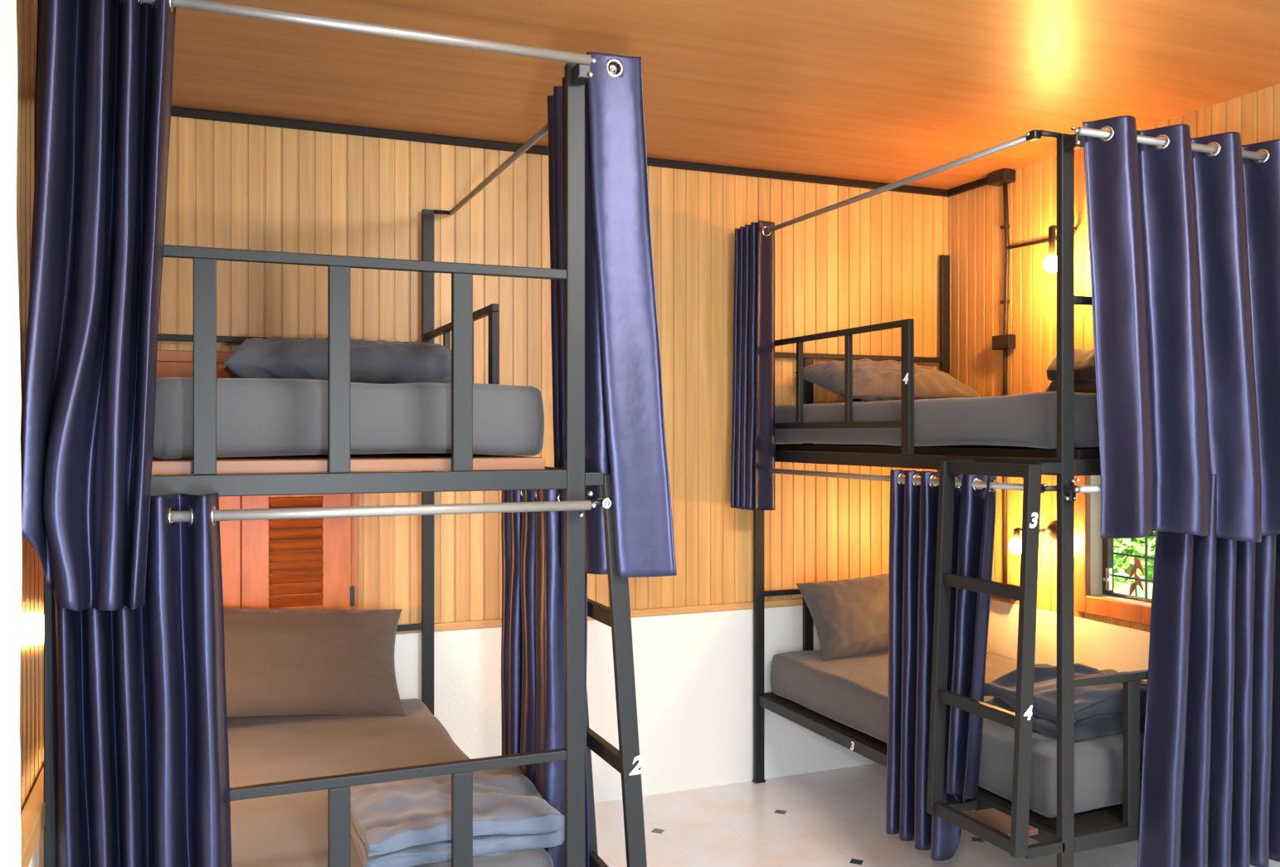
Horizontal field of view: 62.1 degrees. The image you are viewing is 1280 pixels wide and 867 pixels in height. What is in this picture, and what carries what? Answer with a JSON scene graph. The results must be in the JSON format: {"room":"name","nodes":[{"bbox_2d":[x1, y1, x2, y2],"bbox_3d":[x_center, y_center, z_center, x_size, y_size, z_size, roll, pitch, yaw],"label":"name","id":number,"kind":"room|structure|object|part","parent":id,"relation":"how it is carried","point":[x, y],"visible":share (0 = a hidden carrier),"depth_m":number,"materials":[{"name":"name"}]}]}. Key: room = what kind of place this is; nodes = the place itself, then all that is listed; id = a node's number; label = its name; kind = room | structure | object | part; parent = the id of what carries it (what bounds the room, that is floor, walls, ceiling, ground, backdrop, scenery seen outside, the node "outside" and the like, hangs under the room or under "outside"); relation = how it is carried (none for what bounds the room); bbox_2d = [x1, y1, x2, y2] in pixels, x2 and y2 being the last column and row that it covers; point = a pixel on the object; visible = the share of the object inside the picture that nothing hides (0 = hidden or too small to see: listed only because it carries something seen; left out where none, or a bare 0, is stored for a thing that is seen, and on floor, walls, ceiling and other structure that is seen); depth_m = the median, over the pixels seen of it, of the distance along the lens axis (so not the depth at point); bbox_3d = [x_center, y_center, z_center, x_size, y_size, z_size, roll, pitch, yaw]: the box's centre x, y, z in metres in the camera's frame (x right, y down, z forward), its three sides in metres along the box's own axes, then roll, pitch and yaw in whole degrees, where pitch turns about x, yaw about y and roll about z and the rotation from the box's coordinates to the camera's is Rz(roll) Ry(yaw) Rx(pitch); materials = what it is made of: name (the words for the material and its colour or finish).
{"room":"dormitory","nodes":[
{"label":"dormitory","id":0,"kind":"room"},
{"bbox_2d":[0,0,22,866],"bbox_3d":[-1.030,0.204,0.727,1.051,2.992,0.130,0,0,-22],"label":"wall","id":1,"kind":"structure","parent":0,"point":[11,544],"depth_m":0.93,"materials":[{"name":"grey paint"}]},
{"bbox_2d":[15,0,43,866],"bbox_3d":[-1.203,0.204,1.852,0.152,2.992,5.141,0,0,-22],"label":"wall","id":2,"kind":"structure","parent":0,"point":[31,659],"depth_m":2.34,"materials":[{"name":"brown wood"}]},
{"bbox_2d":[20,765,44,866],"bbox_3d":[-1.408,0.821,2.546,0.038,0.052,3.381,0,0,-22],"label":"trim","id":3,"kind":"structure","parent":2,"relation":"attached to","point":[32,815],"depth_m":2.21,"materials":[{"name":"brown wood"}]},
{"bbox_2d":[157,116,948,803],"bbox_3d":[-0.243,0.204,4.954,4.333,2.992,0.138,0,0,-22],"label":"wall","id":4,"kind":"structure","parent":0,"point":[873,260],"depth_m":4.99,"materials":[{"name":"brown wood"}]},
{"bbox_2d":[151,350,358,610],"bbox_3d":[-1.628,0.255,4.302,0.952,1.170,0.066,0,0,-22],"label":"window","id":5,"kind":"structure","parent":4,"relation":"in","point":[291,563],"depth_m":4.36,"materials":[{"name":"red wood"}]},
{"bbox_2d":[151,361,240,608],"bbox_3d":[-1.825,0.263,4.210,0.454,1.089,0.034,0,0,-22],"label":"shutter","id":6,"kind":"object","parent":5,"relation":"attached to","point":[230,531],"depth_m":4.26,"materials":[{"name":"red wood"}]},
{"bbox_2d":[241,472,350,610],"bbox_3d":[-1.412,0.263,4.380,0.430,1.089,0.034,0,0,-22],"label":"shutter","id":7,"kind":"object","parent":5,"relation":"attached to","point":[291,563],"depth_m":4.38,"materials":[{"name":"red wood"}]},
{"bbox_2d":[170,106,951,197],"bbox_3d":[-0.214,-1.274,4.883,4.031,0.033,0.026,0,0,-22],"label":"trim","id":8,"kind":"structure","parent":4,"relation":"attached to","point":[175,111],"depth_m":4.66,"materials":[{"name":"black wood"}]},
{"bbox_2d":[395,598,803,634],"bbox_3d":[0.233,0.840,5.072,3.059,0.034,0.021,0,0,-22],"label":"trim","id":9,"kind":"structure","parent":4,"relation":"attached to","point":[454,625],"depth_m":5.02,"materials":[{"name":"brown wood"}]},
{"bbox_2d":[171,0,1279,189],"bbox_3d":[0.707,-1.352,2.651,4.333,0.120,5.161,0,0,-22],"label":"ceiling","id":10,"kind":"structure","parent":0,"point":[885,91],"depth_m":3.75,"materials":[{"name":"laminate"}]},
{"bbox_2d":[594,763,1138,866],"bbox_3d":[0.936,1.750,2.096,4.333,0.100,6.361,0,0,-22],"label":"floor","id":11,"kind":"structure","parent":0,"point":[834,817],"depth_m":4.52,"materials":[{"name":"beige tile"}]},
{"bbox_2d":[43,0,647,866],"bbox_3d":[-0.994,0.365,3.445,1.429,2.670,2.043,0,0,-22],"label":"bunk bed","id":12,"kind":"object","parent":11,"relation":"on","point":[347,473],"visible":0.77,"depth_m":2.65,"materials":[{"name":"grey metal"}]},
{"bbox_3d":[-1.270,0.367,2.318,0.050,2.654,0.025,0,0,-22],"label":"post","id":13,"kind":"part","parent":12,"relation":"part of","materials":[{"name":"grey metal"}]},
{"bbox_2d":[20,0,175,611],"bbox_3d":[-1.143,-0.315,2.255,0.292,1.364,0.176,0,0,-22],"label":"curtain","id":14,"kind":"object","parent":12,"relation":"hanging from","point":[104,68],"visible":0.99,"depth_m":2.23,"materials":[{"name":"blue fabric"}]},
{"bbox_2d":[51,492,232,866],"bbox_3d":[-1.073,0.839,2.322,0.387,1.407,0.118,0,0,-22],"label":"curtain","id":15,"kind":"object","parent":12,"relation":"hanging from","point":[141,754],"visible":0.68,"depth_m":2.31,"materials":[{"name":"blue fabric"}]},
{"bbox_3d":[-1.461,-0.377,4.340,1.140,0.025,0.025,0,0,-22],"label":"head guard rail","id":16,"kind":"part","parent":12,"relation":"part of","materials":[{"name":"grey metal"}]},
{"bbox_2d":[152,376,544,458],"bbox_3d":[-1.044,-0.039,3.503,0.987,0.201,1.790,0,0,-22],"label":"mattress","id":17,"kind":"object","parent":12,"relation":"on","point":[255,416],"visible":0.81,"depth_m":2.67,"materials":[{"name":"grey fabric"}]},
{"bbox_2d":[223,335,451,384],"bbox_3d":[-1.107,-0.248,4.033,0.884,0.227,0.369,0,0,-22],"label":"pillow","id":18,"kind":"object","parent":17,"relation":"on","point":[377,362],"visible":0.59,"depth_m":3.89,"materials":[{"name":"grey fabric"}]},
{"bbox_3d":[-0.720,0.119,2.545,1.140,0.050,0.025,0,0,-22],"label":"foot rail","id":19,"kind":"part","parent":12,"relation":"part of","materials":[{"name":"grey metal"}]},
{"bbox_3d":[-0.720,-0.412,2.545,1.140,0.025,0.025,0,0,-22],"label":"foot guard rail","id":20,"kind":"part","parent":12,"relation":"part of","materials":[{"name":"grey metal"}]},
{"bbox_3d":[-0.690,-0.952,2.479,1.216,0.025,0.025,0,0,-22],"label":"curtain rod","id":21,"kind":"part","parent":12,"relation":"part of","materials":[{"name":"silver metal"}]},
{"bbox_3d":[-0.690,0.183,2.479,1.216,0.025,0.025,0,0,-22],"label":"curtain rod","id":22,"kind":"part","parent":12,"relation":"part of","materials":[{"name":"silver metal"}]},
{"bbox_2d":[227,698,553,866],"bbox_3d":[-1.050,1.191,3.476,1.039,0.163,1.856,0,0,-22],"label":"mattress","id":23,"kind":"object","parent":12,"relation":"on","point":[287,829],"visible":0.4,"depth_m":3.60,"materials":[{"name":"grey"}]},
{"bbox_2d":[223,607,405,717],"bbox_3d":[-1.349,0.888,4.134,0.889,0.448,0.288,0,0,-22],"label":"pillow","id":24,"kind":"object","parent":23,"relation":"on","point":[278,662],"visible":0.74,"depth_m":4.10,"materials":[{"name":"grey fabric"}]},
{"bbox_2d":[350,765,564,866],"bbox_3d":[-0.535,1.061,3.022,0.555,0.116,0.545,0,0,-22],"label":"duvet","id":25,"kind":"object","parent":23,"relation":"on","point":[401,823],"visible":0.78,"depth_m":2.85,"materials":[{"name":"blue fabric"}]},
{"bbox_3d":[-0.720,0.832,2.545,1.140,0.025,0.025,0,0,-22],"label":"foot guard rail","id":26,"kind":"part","parent":12,"relation":"part of","materials":[{"name":"grey metal"}]},
{"bbox_3d":[-1.461,0.827,4.340,1.140,0.025,0.025,0,0,-22],"label":"head guard rail","id":27,"kind":"part","parent":12,"relation":"part of","materials":[{"name":"grey metal"}]},
{"bbox_3d":[-0.911,0.367,4.567,0.050,2.654,0.025,0,0,-22],"label":"post","id":28,"kind":"part","parent":12,"relation":"part of","materials":[{"name":"grey metal"}]},
{"bbox_3d":[-0.692,-0.417,4.037,0.025,0.025,1.122,0,0,-22],"label":"guard rail","id":29,"kind":"part","parent":12,"relation":"part of","materials":[{"name":"grey metal"}]},
{"bbox_3d":[-0.488,-0.155,3.542,0.025,0.498,0.050,0,0,-22],"label":"guard post","id":30,"kind":"part","parent":12,"relation":"part of","materials":[{"name":"grey metal"}]},
{"bbox_3d":[-0.447,-0.955,3.704,0.022,0.022,1.959,0,0,-22],"label":"curtain rod","id":31,"kind":"part","parent":12,"relation":"part of","materials":[{"name":"silver metal"}]},
{"bbox_3d":[-0.540,0.119,3.669,0.025,0.050,1.917,0,0,-22],"label":"rail","id":32,"kind":"part","parent":12,"relation":"part of","materials":[{"name":"grey metal"}]},
{"bbox_2d":[501,489,588,866],"bbox_3d":[-0.316,0.822,3.266,0.138,1.363,0.583,0,0,-22],"label":"curtain","id":33,"kind":"object","parent":12,"relation":"hanging from","point":[532,635],"visible":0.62,"depth_m":3.10,"materials":[{"name":"blue fabric"}]},
{"bbox_3d":[-0.170,0.367,2.772,0.050,2.654,0.025,0,0,-22],"label":"post","id":34,"kind":"part","parent":12,"relation":"part of","materials":[{"name":"grey metal"}]},
{"bbox_3d":[-0.191,0.705,3.199,0.133,1.195,0.025,0,0,-22],"label":"ladder rail","id":35,"kind":"part","parent":12,"relation":"part of","materials":[{"name":"grey metal"}]},
{"bbox_2d":[547,52,676,577],"bbox_3d":[-0.093,-0.305,2.970,0.245,1.370,0.418,0,0,-22],"label":"curtain","id":36,"kind":"object","parent":12,"relation":"hanging from","point":[625,431],"visible":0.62,"depth_m":2.80,"materials":[{"name":"blue fabric"}]},
{"bbox_2d":[752,125,1266,866],"bbox_3d":[1.402,0.368,4.412,1.352,2.664,2.091,0,0,-22],"label":"bunk bed","id":37,"kind":"object","parent":11,"relation":"on","point":[1007,824],"visible":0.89,"depth_m":3.47,"materials":[{"name":"grey metal"}]},
{"bbox_2d":[730,219,775,511],"bbox_3d":[0.534,-0.311,5.007,0.132,1.337,0.269,0,0,-22],"label":"curtain","id":38,"kind":"object","parent":37,"relation":"hanging from","point":[752,487],"visible":0.98,"depth_m":4.93,"materials":[{"name":"blue fabric"}]},
{"bbox_3d":[0.580,0.377,5.186,0.050,2.634,0.025,0,0,-22],"label":"post","id":39,"kind":"part","parent":37,"relation":"part of","materials":[{"name":"grey metal"}]},
{"bbox_3d":[0.580,1.694,5.186,0.058,0.012,0.033,0,0,-22],"label":"foot plate","id":40,"kind":"part","parent":37,"relation":"part of","materials":[{"name":"grey metal"}]},
{"bbox_3d":[1.094,0.783,5.398,1.062,0.025,0.025,0,0,-22],"label":"head guard rail","id":41,"kind":"part","parent":37,"relation":"part of","materials":[{"name":"grey metal"}]},
{"bbox_3d":[0.803,-0.035,4.646,0.025,0.025,1.144,0,0,-22],"label":"guard rail","id":42,"kind":"part","parent":37,"relation":"part of","materials":[{"name":"grey metal"}]},
{"bbox_3d":[0.812,-0.427,4.623,0.025,0.025,1.194,0,0,-22],"label":"guard rail","id":43,"kind":"part","parent":37,"relation":"part of","materials":[{"name":"grey metal"}]},
{"bbox_3d":[1.094,0.108,5.398,1.062,0.050,0.025,0,0,-22],"label":"head rail","id":44,"kind":"part","parent":37,"relation":"part of","materials":[{"name":"grey metal"}]},
{"bbox_3d":[1.094,-0.387,5.398,1.062,0.025,0.025,0,0,-22],"label":"head guard rail","id":45,"kind":"part","parent":37,"relation":"part of","materials":[{"name":"grey metal"}]},
{"bbox_3d":[0.862,-0.935,4.240,0.022,0.022,1.975,0,0,-22],"label":"curtain rod","id":46,"kind":"part","parent":37,"relation":"part of","materials":[{"name":"silver metal"}]},
{"bbox_3d":[0.876,0.172,4.245,0.022,0.022,1.975,0,0,-22],"label":"curtain rod","id":47,"kind":"part","parent":37,"relation":"part of","materials":[{"name":"silver metal"}]},
{"bbox_3d":[0.959,1.295,4.266,0.025,0.050,1.965,0,0,-22],"label":"rail","id":48,"kind":"part","parent":37,"relation":"part of","materials":[{"name":"grey metal"}]},
{"bbox_3d":[1.030,-0.166,4.094,0.025,0.498,0.050,0,0,-22],"label":"guard post","id":49,"kind":"part","parent":37,"relation":"part of","materials":[{"name":"grey metal"}]},
{"bbox_3d":[0.959,0.108,4.266,0.025,0.050,1.965,0,0,-22],"label":"rail","id":50,"kind":"part","parent":37,"relation":"part of","materials":[{"name":"grey metal"}]},
{"bbox_2d":[774,391,1099,448],"bbox_3d":[1.450,-0.044,4.487,1.044,0.188,1.899,0,0,-22],"label":"mattress","id":51,"kind":"object","parent":37,"relation":"on","point":[1027,420],"visible":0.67,"depth_m":3.85,"materials":[{"name":"grey fabric"}]},
{"bbox_2d":[794,358,981,401],"bbox_3d":[1.191,-0.251,5.111,0.780,0.227,0.442,0,0,-25],"label":"pillow","id":52,"kind":"object","parent":51,"relation":"on","point":[873,381],"visible":0.75,"depth_m":4.96,"materials":[{"name":"grey fabric"}]},
{"bbox_2d":[1046,348,1096,393],"bbox_3d":[1.951,-0.257,4.372,0.267,0.241,0.509,0,0,-22],"label":"duvet","id":53,"kind":"object","parent":51,"relation":"on","point":[1084,360],"visible":0.2,"depth_m":4.38,"materials":[{"name":"grey fabric"}]},
{"bbox_2d":[885,469,996,861],"bbox_3d":[1.077,0.826,3.798,0.101,1.376,0.601,0,0,-22],"label":"curtain","id":54,"kind":"object","parent":37,"relation":"hanging from","point":[913,508],"visible":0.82,"depth_m":3.84,"materials":[{"name":"blue fabric"}]},
{"bbox_3d":[1.038,0.699,3.663,0.106,1.206,0.025,0,0,-22],"label":"ladder rail","id":55,"kind":"part","parent":37,"relation":"part of","materials":[{"name":"grey metal"}]},
{"bbox_3d":[1.608,0.377,5.610,0.050,2.634,0.025,0,0,-22],"label":"post","id":56,"kind":"part","parent":37,"relation":"part of","materials":[{"name":"grey metal"}]},
{"bbox_2d":[770,648,1144,817],"bbox_3d":[1.459,1.163,4.513,1.047,0.209,1.858,0,0,-22],"label":"mattress","id":57,"kind":"object","parent":37,"relation":"on","point":[851,691],"visible":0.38,"depth_m":4.29,"materials":[{"name":"grey fabric"}]},
{"bbox_2d":[795,573,888,661],"bbox_3d":[1.100,0.878,5.160,0.660,0.372,0.250,0,0,-22],"label":"pillow","id":58,"kind":"object","parent":57,"relation":"on","point":[850,616],"visible":0.62,"depth_m":5.06,"materials":[{"name":"grey fabric"}]},
{"bbox_2d":[983,662,1147,740],"bbox_3d":[1.673,0.963,3.948,0.646,0.193,0.445,0,0,-22],"label":"duvet","id":59,"kind":"object","parent":57,"relation":"on","point":[1098,709],"visible":0.48,"depth_m":3.75,"materials":[{"name":"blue fabric"}]},
{"bbox_3d":[1.987,0.108,4.691,0.025,0.050,1.965,0,0,-22],"label":"rail","id":60,"kind":"part","parent":37,"relation":"part of","materials":[{"name":"grey metal"}]},
{"bbox_3d":[1.339,0.377,3.347,0.050,2.634,0.025,0,0,-22],"label":"post","id":61,"kind":"part","parent":37,"relation":"part of","materials":[{"name":"grey metal"}]},
{"bbox_3d":[1.853,-0.422,3.559,1.062,0.025,0.025,0,0,-22],"label":"foot guard rail","id":62,"kind":"part","parent":37,"relation":"part of","materials":[{"name":"grey metal"}]},
{"bbox_3d":[1.853,0.108,3.559,1.062,0.050,0.025,0,0,-22],"label":"foot rail","id":63,"kind":"part","parent":37,"relation":"part of","materials":[{"name":"grey metal"}]},
{"bbox_3d":[1.877,0.172,3.491,1.138,0.025,0.025,0,0,-22],"label":"curtain rod","id":64,"kind":"part","parent":37,"relation":"part of","materials":[{"name":"silver metal"}]},
{"bbox_3d":[1.853,1.295,3.559,1.062,0.050,0.025,0,0,-22],"label":"foot rail","id":65,"kind":"part","parent":37,"relation":"part of","materials":[{"name":"grey metal"}]},
{"bbox_3d":[1.853,0.788,3.559,1.062,0.025,0.025,0,0,-22],"label":"foot guard rail","id":66,"kind":"part","parent":37,"relation":"part of","materials":[{"name":"grey metal"}]},
{"bbox_3d":[1.877,-0.932,3.491,1.138,0.025,0.025,0,0,-22],"label":"curtain rod","id":67,"kind":"part","parent":37,"relation":"part of","materials":[{"name":"silver metal"}]},
{"bbox_2d":[1082,115,1279,542],"bbox_3d":[1.914,-0.317,3.460,1.064,1.326,0.202,0,0,-22],"label":"curtain","id":68,"kind":"object","parent":37,"relation":"hanging from","point":[1184,243],"visible":0.99,"depth_m":3.37,"materials":[{"name":"blue fabric"}]},
{"bbox_2d":[1137,474,1279,866],"bbox_3d":[1.972,0.785,3.529,0.743,1.306,0.123,0,0,-22],"label":"curtain","id":69,"kind":"object","parent":37,"relation":"hanging from","point":[1210,792],"visible":0.77,"depth_m":3.45,"materials":[{"name":"blue fabric"}]},
{"bbox_2d":[948,83,1279,866],"bbox_3d":[2.631,0.204,3.434,0.138,2.992,5.141,0,0,-22],"label":"wall","id":70,"kind":"structure","parent":0,"point":[976,249],"depth_m":5.08,"materials":[{"name":"brown wood"}]},
{"bbox_2d":[948,176,987,195],"bbox_3d":[1.716,-1.274,5.452,0.026,0.033,0.391,0,0,-22],"label":"trim","id":71,"kind":"structure","parent":70,"relation":"attached to","point":[983,182],"depth_m":5.48,"materials":[{"name":"black wood"}]},
{"bbox_2d":[987,168,1017,600],"bbox_3d":[1.781,-0.236,5.235,0.073,2.103,0.140,0,0,-22],"label":"conduit","id":72,"kind":"object","parent":70,"relation":"attached to","point":[1004,342],"visible":0.7,"depth_m":5.24,"materials":[{"name":"brown metal"}]},
{"bbox_2d":[1008,520,1056,554],"bbox_3d":[1.836,0.483,4.944,0.244,0.156,0.091,0,0,1],"label":"wall lamp","id":73,"kind":"object","parent":70,"relation":"attached to","point":[1014,545],"visible":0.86,"depth_m":4.92,"materials":[{"name":"brown"}]},
{"bbox_3d":[1.750,0.522,4.936,0.072,0.078,0.072,0,0,-22],"label":"bulb","id":74,"kind":"part","parent":73,"relation":"part of","materials":[{"name":"beige glass"}]},
{"bbox_3d":[1.856,0.450,4.953,0.215,0.091,0.083,0,0,8],"label":"arm","id":75,"kind":"part","parent":73,"relation":"part of","materials":[{"name":"brown metal"}]},
{"bbox_2d":[1007,224,1076,272],"bbox_3d":[1.889,-0.823,4.963,0.178,0.214,0.533,0,0,1],"label":"wall lamp","id":76,"kind":"object","parent":70,"relation":"attached to","point":[1050,261],"visible":0.88,"depth_m":4.72,"materials":[{"name":"brown"}]},
{"bbox_3d":[1.827,-0.912,4.976,0.176,0.036,0.478,0,0,-22],"label":"arm","id":77,"kind":"part","parent":76,"relation":"part of","materials":[{"name":"brown metal"}]},
{"bbox_3d":[1.833,-0.755,4.733,0.072,0.078,0.072,0,0,-22],"label":"bulb","id":78,"kind":"part","parent":76,"relation":"part of","materials":[{"name":"beige glass"}]},
{"bbox_2d":[1074,475,1155,625],"bbox_3d":[2.308,0.237,4.198,0.152,1.131,1.436,0,0,-22],"label":"window","id":79,"kind":"structure","parent":70,"relation":"in","point":[1127,563],"depth_m":4.72,"materials":[{"name":"brown wood"}]},
{"bbox_3d":[2.346,0.237,4.213,0.040,0.973,1.278,0,0,-22],"label":"sash","id":80,"kind":"part","parent":79,"relation":"part of","materials":[{"name":"black metal"}]},
{"bbox_3d":[2.346,0.247,4.213,0.004,0.935,1.220,0,0,-22],"label":"pane","id":81,"kind":"part","parent":79,"relation":"part of","materials":[{"name":"clear glass"}]}
]}

